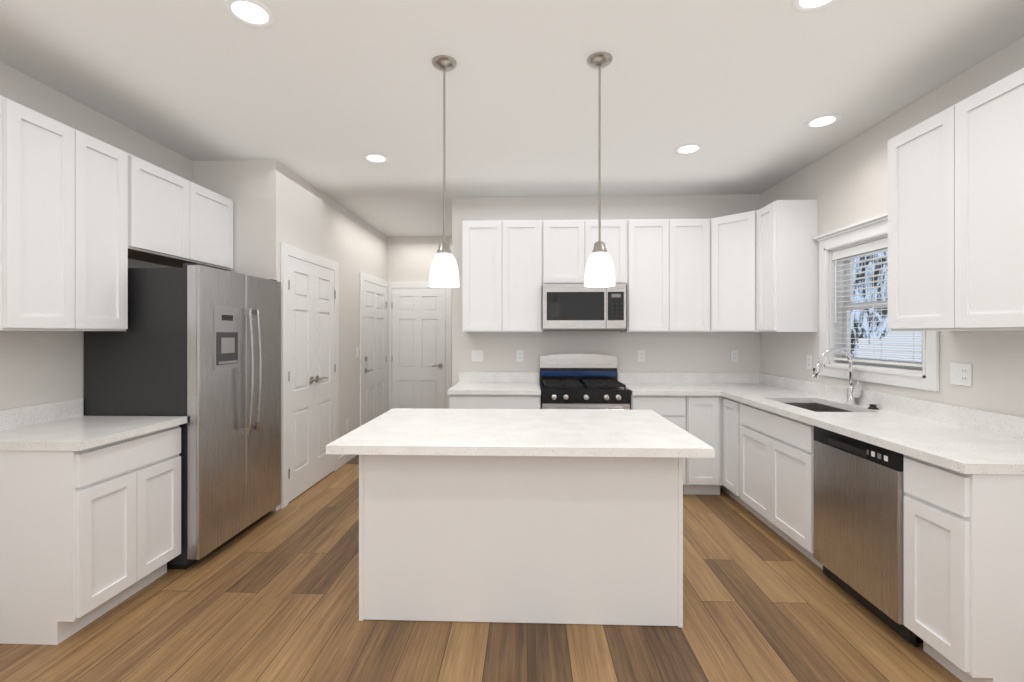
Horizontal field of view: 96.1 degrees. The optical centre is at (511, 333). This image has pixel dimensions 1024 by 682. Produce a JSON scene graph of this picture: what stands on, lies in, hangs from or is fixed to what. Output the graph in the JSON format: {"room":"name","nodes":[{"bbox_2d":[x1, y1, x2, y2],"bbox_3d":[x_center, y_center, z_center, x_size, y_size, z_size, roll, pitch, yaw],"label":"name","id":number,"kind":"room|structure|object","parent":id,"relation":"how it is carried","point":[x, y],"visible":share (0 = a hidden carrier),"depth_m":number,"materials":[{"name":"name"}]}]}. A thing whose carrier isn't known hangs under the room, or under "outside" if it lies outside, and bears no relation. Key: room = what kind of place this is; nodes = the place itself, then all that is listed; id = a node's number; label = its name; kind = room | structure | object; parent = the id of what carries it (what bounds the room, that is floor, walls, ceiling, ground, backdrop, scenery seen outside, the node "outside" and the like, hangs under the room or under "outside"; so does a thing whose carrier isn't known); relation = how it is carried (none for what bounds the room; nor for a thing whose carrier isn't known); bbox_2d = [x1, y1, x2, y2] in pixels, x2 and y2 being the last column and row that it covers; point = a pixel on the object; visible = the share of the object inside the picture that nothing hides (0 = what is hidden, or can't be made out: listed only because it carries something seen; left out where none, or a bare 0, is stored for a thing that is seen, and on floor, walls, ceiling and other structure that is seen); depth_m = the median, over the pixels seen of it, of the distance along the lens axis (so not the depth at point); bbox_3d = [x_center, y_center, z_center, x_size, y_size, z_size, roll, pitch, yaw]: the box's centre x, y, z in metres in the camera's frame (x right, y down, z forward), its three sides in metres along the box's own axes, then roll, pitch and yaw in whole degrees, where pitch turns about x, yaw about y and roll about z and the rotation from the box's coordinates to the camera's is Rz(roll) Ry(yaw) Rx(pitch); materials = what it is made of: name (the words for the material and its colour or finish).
{"room":"kitchen","nodes":[
{"label":"kitchen","id":0,"kind":"room"},
{"bbox_2d":[0,61,192,415],"bbox_3d":[-2.706,0.015,0.752,0.160,2.770,6.120,0,0,2],"label":"wall","id":1,"kind":"structure","parent":0,"point":[39,367],"depth_m":2.58,"materials":[{"name":"white paint"}]},
{"bbox_2d":[0,95,232,330],"bbox_3d":[-2.385,-0.535,2.834,0.337,1.040,1.595,0,0,2],"label":"upper cabinet","id":2,"kind":"object","parent":1,"relation":"attached to","point":[84,217],"visible":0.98,"depth_m":2.39,"materials":[{"name":"white wood"}]},
{"bbox_2d":[193,160,286,510],"bbox_3d":[-2.191,0.015,3.716,0.670,2.770,0.160,0,0,2],"label":"wall","id":3,"kind":"structure","parent":0,"point":[255,191],"depth_m":3.63,"materials":[{"name":"white paint"}]},
{"bbox_2d":[287,168,387,500],"bbox_3d":[-1.888,0.015,5.152,0.160,2.770,2.730,0,0,2],"label":"wall","id":4,"kind":"structure","parent":0,"point":[324,225],"depth_m":4.98,"materials":[{"name":"white paint"}]},
{"bbox_2d":[281,242,338,507],"bbox_3d":[-1.801,0.334,4.231,0.068,2.133,1.091,0,0,2],"label":"closet door","id":5,"kind":"structure","parent":4,"relation":"in","point":[309,356],"depth_m":4.13,"materials":[{"name":"white wood"}]},
{"bbox_2d":[339,454,355,467],"bbox_3d":[-1.803,1.350,5.101,0.014,0.100,0.635,0,0,2],"label":"baseboard","id":6,"kind":"structure","parent":4,"relation":"attached to","point":[344,459],"depth_m":4.92,"materials":[{"name":"white wood"}]},
{"bbox_2d":[360,272,387,425],"bbox_3d":[-1.744,0.334,5.947,0.068,2.133,1.056,0,0,2],"label":"door","id":7,"kind":"structure","parent":4,"relation":"in","point":[373,347],"depth_m":5.90,"materials":[{"name":"white wood"}]},
{"bbox_2d":[388,237,451,281],"bbox_3d":[0.372,0.015,6.521,4.585,2.770,0.160,0,0,2],"label":"wall","id":8,"kind":"structure","parent":0,"point":[410,259],"depth_m":6.50,"materials":[{"name":"white paint"}]},
{"bbox_2d":[388,282,451,410],"bbox_3d":[-1.317,0.334,6.461,0.938,2.133,0.068,0,0,2],"label":"door","id":9,"kind":"structure","parent":8,"relation":"in","point":[419,344],"depth_m":6.48,"materials":[{"name":"white wood"}]},
{"bbox_2d":[0,455,961,681],"bbox_3d":[-0.114,1.430,2.030,5.255,0.060,9.170,0,0,2],"label":"floor","id":10,"kind":"structure","parent":0,"point":[271,596],"depth_m":2.16,"materials":[{"name":"brown wood"}]},
{"bbox_2d":[0,425,180,644],"bbox_3d":[-2.255,0.962,2.392,0.627,0.876,0.630,0,0,2],"label":"base cabinet","id":11,"kind":"object","parent":10,"relation":"on","point":[88,536],"visible":0.94,"depth_m":2.10,"materials":[{"name":"white wood"}]},
{"bbox_2d":[0,398,187,450],"bbox_3d":[-2.242,0.453,2.387,0.653,0.140,0.650,0,0,2],"label":"countertop","id":12,"kind":"structure","parent":11,"relation":"on","point":[66,425],"depth_m":2.36,"materials":[{"name":"white stone"}]},
{"bbox_2d":[84,263,280,568],"bbox_3d":[-2.137,0.491,3.170,0.790,1.817,0.911,0,0,2],"label":"refrigerator","id":13,"kind":"object","parent":10,"relation":"on","point":[199,345],"visible":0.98,"depth_m":2.77,"materials":[{"name":"grey metal"}]},
{"bbox_2d":[449,394,540,408],"bbox_3d":[-0.141,0.962,4.287,0.798,0.876,0.627,0,0,2],"label":"base cabinet","id":14,"kind":"object","parent":10,"relation":"on","point":[494,401],"visible":0.04,"depth_m":3.98,"materials":[{"name":"white wood"}]},
{"bbox_2d":[448,372,540,394],"bbox_3d":[-0.143,0.453,4.274,0.802,0.140,0.653,0,0,2],"label":"countertop","id":15,"kind":"structure","parent":14,"relation":"on","point":[497,383],"depth_m":4.40,"materials":[{"name":"white stone"}]},
{"bbox_2d":[359,455,682,627],"bbox_3d":[0.046,0.962,2.583,1.562,0.876,0.731,0,0,2],"label":"kitchen island","id":16,"kind":"object","parent":10,"relation":"on","point":[550,539],"visible":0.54,"depth_m":2.22,"materials":[{"name":"white wood"}]},
{"bbox_2d":[326,408,714,457],"bbox_3d":[0.041,0.504,2.466,1.665,0.038,0.997,0,0,2],"label":"island countertop","id":17,"kind":"structure","parent":16,"relation":"on","point":[542,432],"depth_m":2.19,"materials":[{"name":"white stone"}]},
{"bbox_2d":[540,353,629,409],"bbox_3d":[0.642,0.797,4.212,0.754,1.205,0.668,0,0,2],"label":"gas range","id":18,"kind":"object","parent":10,"relation":"on","point":[578,381],"visible":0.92,"depth_m":4.12,"materials":[{"name":"black metal"}]},
{"bbox_2d":[630,394,723,494],"bbox_3d":[1.426,0.962,4.234,0.782,0.876,0.627,0,0,2],"label":"base cabinet","id":19,"kind":"object","parent":10,"relation":"on","point":[700,418],"visible":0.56,"depth_m":3.92,"materials":[{"name":"white wood"}]},
{"bbox_2d":[618,372,717,395],"bbox_3d":[1.395,0.453,4.222,0.720,0.140,0.653,0,0,2],"label":"countertop","id":20,"kind":"structure","parent":19,"relation":"on","point":[639,383],"depth_m":4.48,"materials":[{"name":"white stone"}]},
{"bbox_2d":[724,397,813,515],"bbox_3d":[2.097,0.962,3.754,0.627,0.876,0.324,0,0,2],"label":"base cabinet","id":21,"kind":"object","parent":10,"relation":"on","point":[741,420],"depth_m":3.53,"materials":[{"name":"white wood"}]},
{"bbox_2d":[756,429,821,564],"bbox_3d":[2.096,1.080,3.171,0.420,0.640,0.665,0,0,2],"label":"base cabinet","id":22,"kind":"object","parent":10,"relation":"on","point":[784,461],"depth_m":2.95,"materials":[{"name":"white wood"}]},
{"bbox_2d":[814,426,922,646],"bbox_3d":[2.030,0.965,2.348,0.610,0.870,0.622,0,0,2],"label":"dishwasher","id":23,"kind":"object","parent":10,"relation":"on","point":[859,520],"visible":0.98,"depth_m":2.27,"materials":[{"name":"silver metal"}]},
{"bbox_2d":[904,455,1023,681],"bbox_3d":[2.034,0.962,1.881,0.627,0.876,0.318,0,0,2],"label":"base cabinet","id":24,"kind":"object","parent":10,"relation":"on","point":[964,577],"depth_m":1.74,"materials":[{"name":"white wood"}]},
{"bbox_2d":[706,348,1023,474],"bbox_3d":[2.054,0.416,3.115,0.671,0.634,2.821,0,0,2],"label":"countertop","id":25,"kind":"structure","parent":24,"relation":"on","point":[964,440],"depth_m":2.49,"materials":[{"name":"white stone"}]},
{"bbox_2d":[811,348,862,404],"bbox_3d":[2.218,0.292,3.152,0.300,0.386,0.103,0,0,2],"label":"faucet","id":26,"kind":"object","parent":25,"relation":"on","point":[854,394],"depth_m":3.16,"materials":[{"name":"silver metal"}]},
{"bbox_2d":[0,0,1023,236],"bbox_3d":[-0.114,-1.400,2.030,5.255,0.060,9.170,0,0,2],"label":"ceiling","id":27,"kind":"structure","parent":0,"point":[325,96],"depth_m":2.51,"materials":[{"name":"white paint"}]},
{"bbox_2d":[223,0,275,27],"bbox_3d":[-1.115,-1.365,1.959,0.196,0.006,0.196,0,0,2],"label":"recessed light","id":28,"kind":"object","parent":27,"relation":"in","point":[254,13],"visible":1,"depth_m":1.96,"materials":[{"name":"white"}]},
{"bbox_2d":[363,153,388,163],"bbox_3d":[-1.060,-1.365,3.588,0.196,0.006,0.196,0,0,2],"label":"recessed light","id":29,"kind":"object","parent":27,"relation":"in","point":[374,158],"visible":1,"depth_m":3.59,"materials":[{"name":"white"}]},
{"bbox_2d":[429,55,459,287],"bbox_3d":[-0.342,-0.804,2.323,0.155,1.130,0.155,0,0,2],"label":"pendant light","id":30,"kind":"object","parent":27,"relation":"hanging from","point":[444,272],"visible":1,"depth_m":2.29,"materials":[{"name":"white glass"}]},
{"bbox_2d":[584,52,615,286],"bbox_3d":[0.438,-0.804,2.297,0.155,1.130,0.155,0,0,2],"label":"pendant light","id":31,"kind":"object","parent":27,"relation":"hanging from","point":[599,270],"visible":0.98,"depth_m":2.27,"materials":[{"name":"white glass"}]},
{"bbox_2d":[674,144,701,154],"bbox_3d":[1.306,-1.365,3.408,0.196,0.006,0.196,0,0,2],"label":"recessed light","id":32,"kind":"object","parent":27,"relation":"in","point":[686,149],"visible":0.98,"depth_m":3.41,"materials":[{"name":"white"}]},
{"bbox_2d":[791,0,837,12],"bbox_3d":[1.243,-1.365,1.859,0.196,0.006,0.196,0,0,2],"label":"recessed light","id":33,"kind":"object","parent":27,"relation":"in","point":[805,6],"visible":1,"depth_m":1.91,"materials":[{"name":"white"}]},
{"bbox_2d":[805,114,840,128],"bbox_3d":[2.001,-1.365,2.964,0.196,0.006,0.196,0,0,2],"label":"recessed light","id":34,"kind":"object","parent":27,"relation":"in","point":[822,121],"visible":1,"depth_m":2.96,"materials":[{"name":"white"}]},
{"bbox_2d":[452,194,759,386],"bbox_3d":[0.921,0.015,4.647,3.042,2.770,0.160,0,0,2],"label":"wall","id":35,"kind":"structure","parent":0,"point":[687,352],"depth_m":4.57,"materials":[{"name":"white paint"}]},
{"bbox_2d":[472,350,482,361],"bbox_3d":[-0.346,0.220,4.601,0.116,0.115,0.011,0,0,2],"label":"light switch","id":36,"kind":"object","parent":35,"relation":"attached to","point":[477,355],"depth_m":4.60,"materials":[{"name":"white plastic"}]},
{"bbox_2d":[516,350,522,361],"bbox_3d":[0.079,0.220,4.589,0.070,0.115,0.007,0,0,2],"label":"outlet","id":37,"kind":"object","parent":35,"relation":"attached to","point":[519,353],"depth_m":4.59,"materials":[{"name":"white plastic"}]},
{"bbox_2d":[462,200,817,331],"bbox_3d":[0.977,-0.535,4.115,2.891,1.040,0.895,0,0,2],"label":"upper cabinet","id":38,"kind":"object","parent":35,"relation":"attached to","point":[754,271],"visible":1,"depth_m":4.21,"materials":[{"name":"white wood"}]},
{"bbox_2d":[542,283,625,330],"bbox_3d":[0.662,-0.242,4.367,0.752,0.423,0.409,0,0,2],"label":"over-the-range microwave","id":39,"kind":"object","parent":38,"relation":"attached to","point":[573,307],"visible":0.98,"depth_m":4.17,"materials":[{"name":"silver metal"}]},
{"bbox_2d":[638,350,644,361],"bbox_3d":[1.281,0.220,4.548,0.070,0.115,0.007,0,0,2],"label":"outlet","id":40,"kind":"object","parent":35,"relation":"attached to","point":[641,353],"depth_m":4.55,"materials":[{"name":"white plastic"}]},
{"bbox_2d":[731,350,737,361],"bbox_3d":[2.183,0.220,4.518,0.070,0.115,0.007,0,0,2],"label":"outlet","id":41,"kind":"object","parent":35,"relation":"attached to","point":[734,353],"depth_m":4.52,"materials":[{"name":"white plastic"}]},
{"bbox_2d":[867,404,878,409],"bbox_3d":[2.329,0.470,2.968,0.060,0.030,0.060,0,0,2],"label":"stopper","id":42,"kind":"object","parent":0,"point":[872,406],"depth_m":2.96,"materials":[{"name":"brown metal"}]},
{"bbox_2d":[760,37,1023,416],"bbox_3d":[2.432,0.015,1.944,0.160,2.770,8.850,0,0,2],"label":"wall","id":43,"kind":"structure","parent":0,"point":[845,184],"depth_m":2.92,"materials":[{"name":"white paint"}]},
{"bbox_2d":[807,355,812,369],"bbox_3d":[2.405,0.230,3.722,0.008,0.115,0.070,0,0,2],"label":"outlet","id":44,"kind":"object","parent":43,"relation":"attached to","point":[809,357],"depth_m":3.70,"materials":[{"name":"white plastic"}]},
{"bbox_2d":[813,212,938,390],"bbox_3d":[2.437,-0.218,3.062,0.186,1.076,1.081,0,0,2],"label":"window unit","id":45,"kind":"structure","parent":43,"relation":"in","point":[925,376],"depth_m":3.30,"materials":[{"name":"white wood"}]},
{"bbox_2d":[832,237,921,366],"bbox_3d":[2.426,-0.210,3.062,0.070,0.811,0.813,0,0,2],"label":"window blinds","id":46,"kind":"object","parent":45,"relation":"attached to","point":[867,249],"visible":0.71,"depth_m":3.13,"materials":[{"name":"white plastic"}]},
{"bbox_2d":[888,68,1023,330],"bbox_3d":[2.186,-0.535,2.093,0.337,1.040,0.800,0,0,2],"label":"upper cabinet","id":47,"kind":"object","parent":43,"relation":"attached to","point":[955,217],"visible":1,"depth_m":2.06,"materials":[{"name":"white wood"}]},
{"bbox_2d":[950,363,971,385],"bbox_3d":[2.360,0.213,2.421,0.011,0.115,0.116,0,0,2],"label":"outlet","id":48,"kind":"object","parent":43,"relation":"attached to","point":[960,373],"depth_m":2.41,"materials":[{"name":"white plastic"}]},
{"label":"outside","id":49,"kind":"structure","parent":0,"visible":0},
{"bbox_2d":[851,251,921,361],"bbox_3d":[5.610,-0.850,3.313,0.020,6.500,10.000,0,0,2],"label":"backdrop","id":50,"kind":"structure","parent":49,"point":[892,340],"depth_m":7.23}
]}

